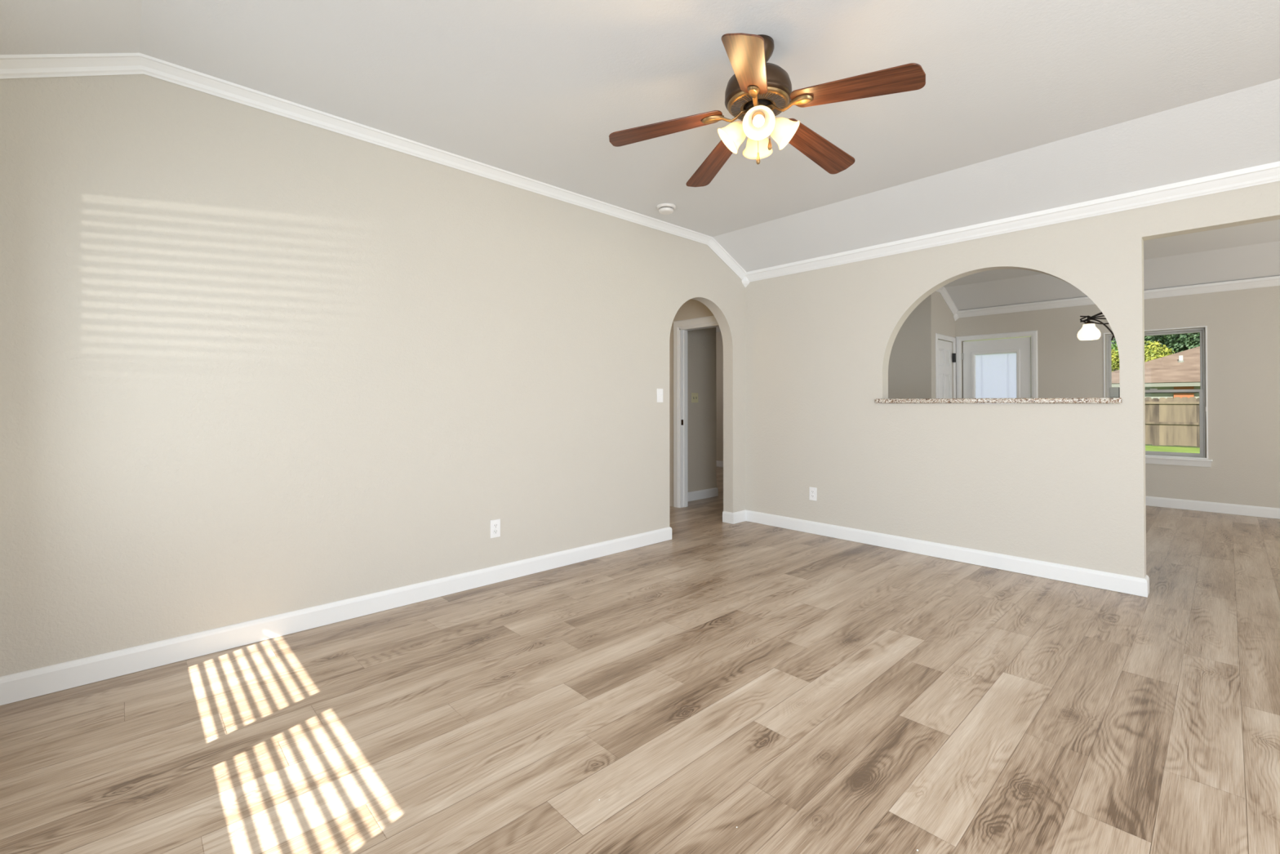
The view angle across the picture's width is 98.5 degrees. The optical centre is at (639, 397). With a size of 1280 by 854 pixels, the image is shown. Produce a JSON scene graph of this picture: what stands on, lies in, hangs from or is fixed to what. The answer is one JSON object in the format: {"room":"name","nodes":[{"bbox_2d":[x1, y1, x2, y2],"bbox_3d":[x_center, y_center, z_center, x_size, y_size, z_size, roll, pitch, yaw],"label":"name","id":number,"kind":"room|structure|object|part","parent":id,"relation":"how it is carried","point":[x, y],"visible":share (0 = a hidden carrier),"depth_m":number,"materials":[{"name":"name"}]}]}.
{"room":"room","nodes":[
{"label":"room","id":0,"kind":"room"},
{"bbox_2d":[0,74,745,676],"bbox_3d":[-0.787,-0.143,3.811,5.133,2.695,0.117,0,-1,-43],"label":"wall","id":1,"kind":"structure","parent":0,"point":[255,363],"depth_m":2.77,"materials":[{"name":"beige paint"}]},
{"bbox_2d":[0,526,671,705],"bbox_3d":[-1.212,1.145,3.390,3.953,0.106,0.131,0,-1,-43],"label":"baseboard","id":2,"kind":"structure","parent":1,"relation":"attached to","point":[31,683],"depth_m":2.73,"materials":[{"name":"white paint"}]},
{"bbox_2d":[0,53,746,279],"bbox_3d":[-0.767,-1.311,3.721,5.023,0.321,0.056,0,-1,-43],"label":"trim","id":3,"kind":"structure","parent":1,"relation":"attached to","point":[43,65],"depth_m":2.79,"materials":[{"name":"white paint"}]},
{"bbox_2d":[490,519,500,537],"bbox_3d":[-0.937,0.852,3.575,0.070,0.115,0.009,0,-1,-43],"label":"power outlet","id":4,"kind":"object","parent":1,"relation":"attached to","point":[495,524],"visible":1,"depth_m":3.57,"materials":[{"name":"white plastic"}]},
{"bbox_2d":[657,388,662,402],"bbox_3d":[0.171,-0.014,4.618,0.070,0.115,0.018,0,-1,-43],"label":"light switch","id":5,"kind":"object","parent":1,"relation":"attached to","point":[660,391],"visible":1,"depth_m":4.62,"materials":[{"name":"white plastic"}]},
{"bbox_2d":[722,509,746,524],"bbox_3d":[0.928,1.163,5.402,0.218,0.106,0.131,0,-1,-43],"label":"baseboard","id":6,"kind":"structure","parent":1,"relation":"attached to","point":[734,517],"depth_m":5.34,"materials":[{"name":"white paint"}]},
{"bbox_2d":[0,466,1279,853],"bbox_3d":[1.088,1.271,4.614,9.182,0.120,9.950,0,-1,-43],"label":"floor","id":7,"kind":"structure","parent":0,"point":[802,692],"depth_m":2.02,"materials":[{"name":"brown wood"}]},
{"bbox_2d":[0,0,1279,332],"bbox_3d":[1.101,-1.470,4.624,9.262,0.538,9.990,0,-1,-43],"label":"ceiling","id":8,"kind":"structure","parent":0,"point":[1023,107],"depth_m":2.68,"materials":[{"name":"white paint"}]},
{"bbox_2d":[656,203,675,214],"bbox_3d":[0.201,-1.442,4.244,0.150,0.051,0.150,0,-1,-43],"label":"smoke detector","id":9,"kind":"object","parent":8,"relation":"attached to","point":[663,208],"visible":1,"depth_m":4.20,"materials":[{"name":"plastic"}]},
{"bbox_2d":[608,33,925,186],"bbox_3d":[0.534,-1.224,2.330,1.204,0.521,1.224,0,-1,-43],"label":"ceiling fan","id":10,"kind":"object","parent":8,"relation":"hanging from","point":[758,91],"visible":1,"depth_m":2.25,"materials":[{"name":"brown wood"}]},
{"bbox_3d":[0.108,-1.160,2.380,0.496,0.006,0.136,-9,0,8],"label":"blade","id":11,"kind":"part","parent":10,"relation":"part of","materials":[{"name":"brown wood"}]},
{"bbox_3d":[0.371,-1.157,2.695,0.136,0.006,0.496,-8,-7,-20],"label":"blade","id":12,"kind":"part","parent":10,"relation":"part of","materials":[{"name":"brown wood"}]},
{"bbox_3d":[0.385,-1.105,2.337,0.125,0.133,0.133,0,-1,-43],"label":"lamp shade","id":13,"kind":"part","parent":10,"relation":"part of","materials":[{"name":"white glass"}]},
{"bbox_3d":[0.384,-1.163,1.945,0.136,0.006,0.496,12,12,15],"label":"blade","id":14,"kind":"part","parent":10,"relation":"part of","materials":[{"name":"brown wood"}]},
{"bbox_3d":[0.513,-1.104,2.434,0.133,0.133,0.125,0,-1,-43],"label":"lamp shade","id":15,"kind":"part","parent":10,"relation":"part of","materials":[{"name":"white glass"}]},
{"bbox_3d":[0.497,-1.229,2.322,0.256,0.020,0.256,0,-1,-43],"label":"vent plate","id":16,"kind":"part","parent":10,"relation":"part of","materials":[{"name":"gold metal"}]},
{"bbox_3d":[0.483,-1.121,2.232,0.047,0.063,0.065,0,-1,33],"label":"light bulb","id":17,"kind":"part","parent":10,"relation":"part of","materials":[{"name":"beige glass"}]},
{"bbox_3d":[0.481,-1.106,2.209,0.133,0.133,0.125,0,-1,-43],"label":"lamp shade","id":18,"kind":"part","parent":10,"relation":"part of","materials":[{"name":"white glass"}]},
{"bbox_3d":[0.610,-1.105,2.305,0.125,0.133,0.133,0,-1,-43],"label":"lamp shade","id":19,"kind":"part","parent":10,"relation":"part of","materials":[{"name":"white glass"}]},
{"bbox_3d":[0.813,-1.158,2.557,0.496,0.006,0.136,11,-19,-36],"label":"blade","id":20,"kind":"part","parent":10,"relation":"part of","materials":[{"name":"brown wood"}]},
{"bbox_3d":[0.805,-1.162,2.077,0.496,0.006,0.136,11,-6,38],"label":"blade","id":21,"kind":"part","parent":10,"relation":"part of","materials":[{"name":"brown wood"}]},
{"bbox_2d":[1077,311,1115,340],"bbox_3d":[3.936,-0.968,4.621,0.450,0.993,0.426,0,-1,-43],"label":"chandelier","id":22,"kind":"object","parent":8,"relation":"hanging from","point":[1089,331],"visible":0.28,"depth_m":4.66,"materials":[{"name":"white glass"}]},
{"bbox_3d":[3.824,-0.556,4.697,0.157,0.133,0.157,0,-1,-43],"label":"lamp shade","id":23,"kind":"part","parent":22,"relation":"part of","materials":[{"name":"white glass"}]},
{"bbox_2d":[687,327,716,492],"bbox_3d":[0.627,0.009,6.647,0.780,2.440,0.120,0,-1,-43],"label":"wall","id":24,"kind":"structure","parent":0,"point":[701,343],"depth_m":6.68,"materials":[{"name":"paint"}]},
{"bbox_2d":[691,392,697,402],"bbox_3d":[0.660,0.007,6.583,0.116,0.116,0.018,0,-1,-43],"label":"light switch","id":25,"kind":"object","parent":24,"relation":"attached to","point":[694,395],"visible":1,"depth_m":6.58,"materials":[{"name":"beige plastic"}]},
{"bbox_2d":[688,487,718,501],"bbox_3d":[0.641,1.175,6.632,0.794,0.106,0.121,0,-1,-43],"label":"baseboard","id":26,"kind":"structure","parent":24,"relation":"attached to","point":[711,492],"depth_m":6.66,"materials":[{"name":"white paint"}]},
{"bbox_2d":[715,331,723,461],"bbox_3d":[2.026,0.034,9.422,0.100,2.440,4.047,0,-1,-43],"label":"wall","id":27,"kind":"structure","parent":0,"point":[719,345],"depth_m":9.97,"materials":[{"name":"paint"}]},
{"bbox_2d":[716,460,723,466],"bbox_3d":[1.968,1.199,9.390,0.014,0.106,4.000,0,-1,-43],"label":"baseboard","id":28,"kind":"structure","parent":27,"relation":"attached to","point":[719,464],"depth_m":9.95,"materials":[{"name":"white paint"}]},
{"bbox_2d":[888,301,923,398],"bbox_3d":[3.456,-0.101,7.406,0.100,2.675,0.692,0,-1,-43],"label":"wall","id":29,"kind":"structure","parent":0,"point":[905,366],"depth_m":7.25,"materials":[{"name":"beige paint"}]},
{"bbox_2d":[922,291,955,398],"bbox_3d":[4.023,-0.112,7.395,0.912,2.695,0.100,0,-1,-43],"label":"wall","id":30,"kind":"structure","parent":0,"point":[938,317],"depth_m":7.11,"materials":[{"name":"beige paint"}]},
{"bbox_2d":[935,333,955,398],"bbox_3d":[4.100,0.203,7.404,0.740,2.063,0.078,0,-1,-43],"label":"door","id":31,"kind":"structure","parent":30,"relation":"in","point":[943,348],"depth_m":7.42,"materials":[{"name":"white paint"}]},
{"bbox_3d":[4.084,0.233,7.421,0.596,1.982,0.031,0,-1,-43],"label":"raised panel","id":32,"kind":"part","parent":31,"relation":"part of","materials":[{"name":"white paint"}]},
{"bbox_3d":[4.092,0.233,7.413,0.596,1.982,0.012,0,-1,-43],"label":"panel","id":33,"kind":"part","parent":31,"relation":"part of","materials":[{"name":"white paint"}]},
{"bbox_2d":[935,286,958,315],"bbox_3d":[4.077,-1.279,7.349,0.912,0.321,0.056,0,-1,-43],"label":"trim","id":34,"kind":"structure","parent":30,"relation":"attached to","point":[942,291],"depth_m":7.41,"materials":[{"name":"white paint"}]},
{"bbox_2d":[953,313,959,320],"bbox_3d":[4.388,-1.111,7.638,0.060,0.105,0.060,0,-1,-43],"label":"trim","id":35,"kind":"structure","parent":30,"relation":"attached to","point":[956,316],"depth_m":7.64,"materials":[{"name":"white paint"}]},
{"bbox_2d":[669,181,1279,578],"bbox_3d":[2.508,-0.014,3.985,0.127,2.440,6.870,0,-1,-43],"label":"wall","id":36,"kind":"structure","parent":0,"point":[1060,483],"depth_m":4.09,"materials":[{"name":"beige paint"}]},
{"bbox_2d":[673,315,719,507],"bbox_3d":[0.713,0.185,5.891,0.133,2.071,0.866,0,-1,-43],"label":"door frame","id":37,"kind":"structure","parent":36,"relation":"in","point":[681,327],"depth_m":6.12,"materials":[{"name":"white paint"}]},
{"bbox_2d":[742,276,749,287],"bbox_3d":[1.042,-1.136,5.418,0.060,0.105,0.060,0,-1,-43],"label":"trim","id":38,"kind":"structure","parent":36,"relation":"attached to","point":[745,282],"depth_m":5.42,"materials":[{"name":"white paint"}]},
{"bbox_2d":[808,487,816,500],"bbox_3d":[1.539,0.861,4.908,0.009,0.115,0.070,0,-1,-43],"label":"power outlet","id":39,"kind":"object","parent":36,"relation":"attached to","point":[812,491],"visible":1,"depth_m":4.91,"materials":[{"name":"white plastic"}]},
{"bbox_2d":[746,510,1149,597],"bbox_3d":[2.080,1.155,4.407,0.124,0.106,2.925,0,-1,-43],"label":"baseboard","id":40,"kind":"structure","parent":36,"relation":"attached to","point":[1129,584],"depth_m":3.98,"materials":[{"name":"white paint"}]},
{"bbox_2d":[875,397,1122,403],"bbox_3d":[2.553,0.027,4.046,0.344,0.035,1.518,0,-1,-43],"label":"countertop","id":41,"kind":"structure","parent":36,"relation":"attached to","point":[1046,400],"depth_m":3.82,"materials":[{"name":"stone"}]},
{"bbox_2d":[1109,386,1119,397],"bbox_3d":[2.975,-0.029,3.453,0.071,0.064,0.045,0,-1,-43],"label":"metal box","id":42,"kind":"object","parent":41,"relation":"on","point":[1114,392],"visible":0.86,"depth_m":3.43,"materials":[{"name":"grey metal"}]},
{"bbox_2d":[745,160,1279,282],"bbox_3d":[2.908,-1.193,3.435,0.058,0.092,5.506,0,-1,-43],"label":"trim","id":43,"kind":"structure","parent":36,"relation":"attached to","point":[1269,172],"depth_m":3.63,"materials":[{"name":"white paint"}]},
{"bbox_2d":[955,285,1279,507],"bbox_3d":[6.054,0.004,6.002,0.140,2.440,4.951,0,-1,-43],"label":"wall","id":44,"kind":"structure","parent":0,"point":[1243,326],"depth_m":5.84,"materials":[{"name":"beige paint"}]},
{"bbox_2d":[955,330,1038,398],"bbox_3d":[4.759,0.196,7.359,0.146,2.076,0.937,0,-1,-43],"label":"door","id":45,"kind":"structure","parent":44,"relation":"in","point":[999,368],"depth_m":7.33,"materials":[{"name":"white paint"}]},
{"bbox_2d":[975,352,1016,398],"bbox_3d":[4.743,0.187,7.347,0.006,1.533,0.476,0,-1,-43],"label":"blind","id":46,"kind":"object","parent":45,"relation":"attached to","point":[995,372],"depth_m":7.35,"materials":[{"name":"white"}]},
{"bbox_3d":[4.721,0.186,7.328,0.020,1.612,0.555,0,-1,-43],"label":"glass frame","id":47,"kind":"part","parent":45,"relation":"part of","materials":[{"name":"white glass"}]},
{"bbox_2d":[955,275,1279,317],"bbox_3d":[6.023,-1.159,5.901,0.058,0.092,4.831,0,-1,-43],"label":"trim","id":48,"kind":"structure","parent":44,"relation":"attached to","point":[1273,281],"depth_m":6.16,"materials":[{"name":"white paint"}]},
{"bbox_2d":[1103,325,1212,466],"bbox_3d":[5.804,-0.006,6.232,0.180,1.507,0.918,0,-1,-43],"label":"window","id":49,"kind":"structure","parent":44,"relation":"in","point":[1201,459],"depth_m":6.02,"materials":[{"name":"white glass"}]},
{"bbox_3d":[5.853,-0.384,6.281,0.025,0.681,0.784,0,-1,-43],"label":"sash","id":50,"kind":"part","parent":49,"relation":"part of","materials":[{"name":"clear glass"}]},
{"bbox_3d":[5.832,0.280,6.255,0.026,0.727,0.784,0,-1,-43],"label":"sash","id":51,"kind":"part","parent":49,"relation":"part of","materials":[{"name":"clear glass"}]},
{"bbox_3d":[5.778,0.676,6.201,0.109,0.023,0.918,0,-1,-43],"label":"sill","id":52,"kind":"part","parent":49,"relation":"part of","materials":[{"name":"white paint"}]},
{"bbox_2d":[1145,495,1279,519],"bbox_3d":[6.362,1.165,5.552,0.014,0.106,3.890,0,-1,-43],"label":"baseboard","id":53,"kind":"structure","parent":44,"relation":"attached to","point":[1206,506],"depth_m":5.84,"materials":[{"name":"white paint"}]},
{"label":"outside","id":54,"kind":"structure","parent":0,"visible":0},
{"bbox_3d":[58.648,2.312,55.124,99.000,0.200,120.000,0,-1,-43],"label":"ground","id":55,"kind":"structure","parent":54,"visible":0},
{"bbox_2d":[1111,339,1118,351],"bbox_3d":[39.176,-2.202,49.313,7.355,8.754,7.875,0,-1,-43],"label":"broadleaf tree","id":56,"kind":"object","parent":55,"relation":"on","point":[1112,341],"visible":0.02,"depth_m":47.68,"materials":[{"name":"green plant"}]},
{"bbox_2d":[1111,340,1174,371],"bbox_3d":[35.738,-0.996,40.436,6.008,6.189,6.153,0,-1,-43],"label":"broadleaf tree","id":57,"kind":"object","parent":55,"relation":"on","point":[1154,352],"visible":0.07,"depth_m":39.30,"materials":[{"name":"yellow plant"}]},
{"bbox_2d":[1111,332,1199,359],"bbox_3d":[52.997,-3.863,53.936,11.671,12.149,10.461,0,-1,-43],"label":"broadleaf tree","id":58,"kind":"object","parent":55,"relation":"on","point":[1178,342],"visible":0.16,"depth_m":52.41,"materials":[{"name":"green plant"}]},
{"bbox_2d":[1111,346,1199,399],"bbox_3d":[34.968,-0.650,24.100,12.040,5.170,24.000,0,-1,-43],"label":"house","id":59,"kind":"structure","parent":55,"relation":"on","point":[1180,370],"depth_m":26.86,"materials":[{"name":"orange brick"}]},
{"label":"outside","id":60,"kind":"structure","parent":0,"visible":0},
{"bbox_2d":[1145,444,1199,453],"bbox_3d":[14.444,1.941,13.564,22.348,0.200,80.000,0,-1,-43],"label":"lawn","id":61,"kind":"structure","parent":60,"point":[1187,449],"depth_m":20.38,"materials":[{"name":"green plant"}]},
{"bbox_2d":[1144,396,1199,447],"bbox_3d":[21.105,0.936,20.590,0.070,1.904,10.100,0,-1,-43],"label":"fence","id":62,"kind":"object","parent":61,"relation":"on","point":[1169,421],"visible":0.2,"depth_m":21.23,"materials":[{"name":"brown wood"}]},
{"bbox_3d":[21.096,0.209,20.589,0.048,0.090,10.100,0,-1,-43],"label":"rail","id":63,"kind":"part","parent":62,"relation":"part of","materials":[{"name":"brown wood"}]},
{"bbox_3d":[21.096,0.999,20.582,0.048,0.090,10.100,0,-1,-43],"label":"rail","id":64,"kind":"part","parent":62,"relation":"part of","materials":[{"name":"brown wood"}]}
]}

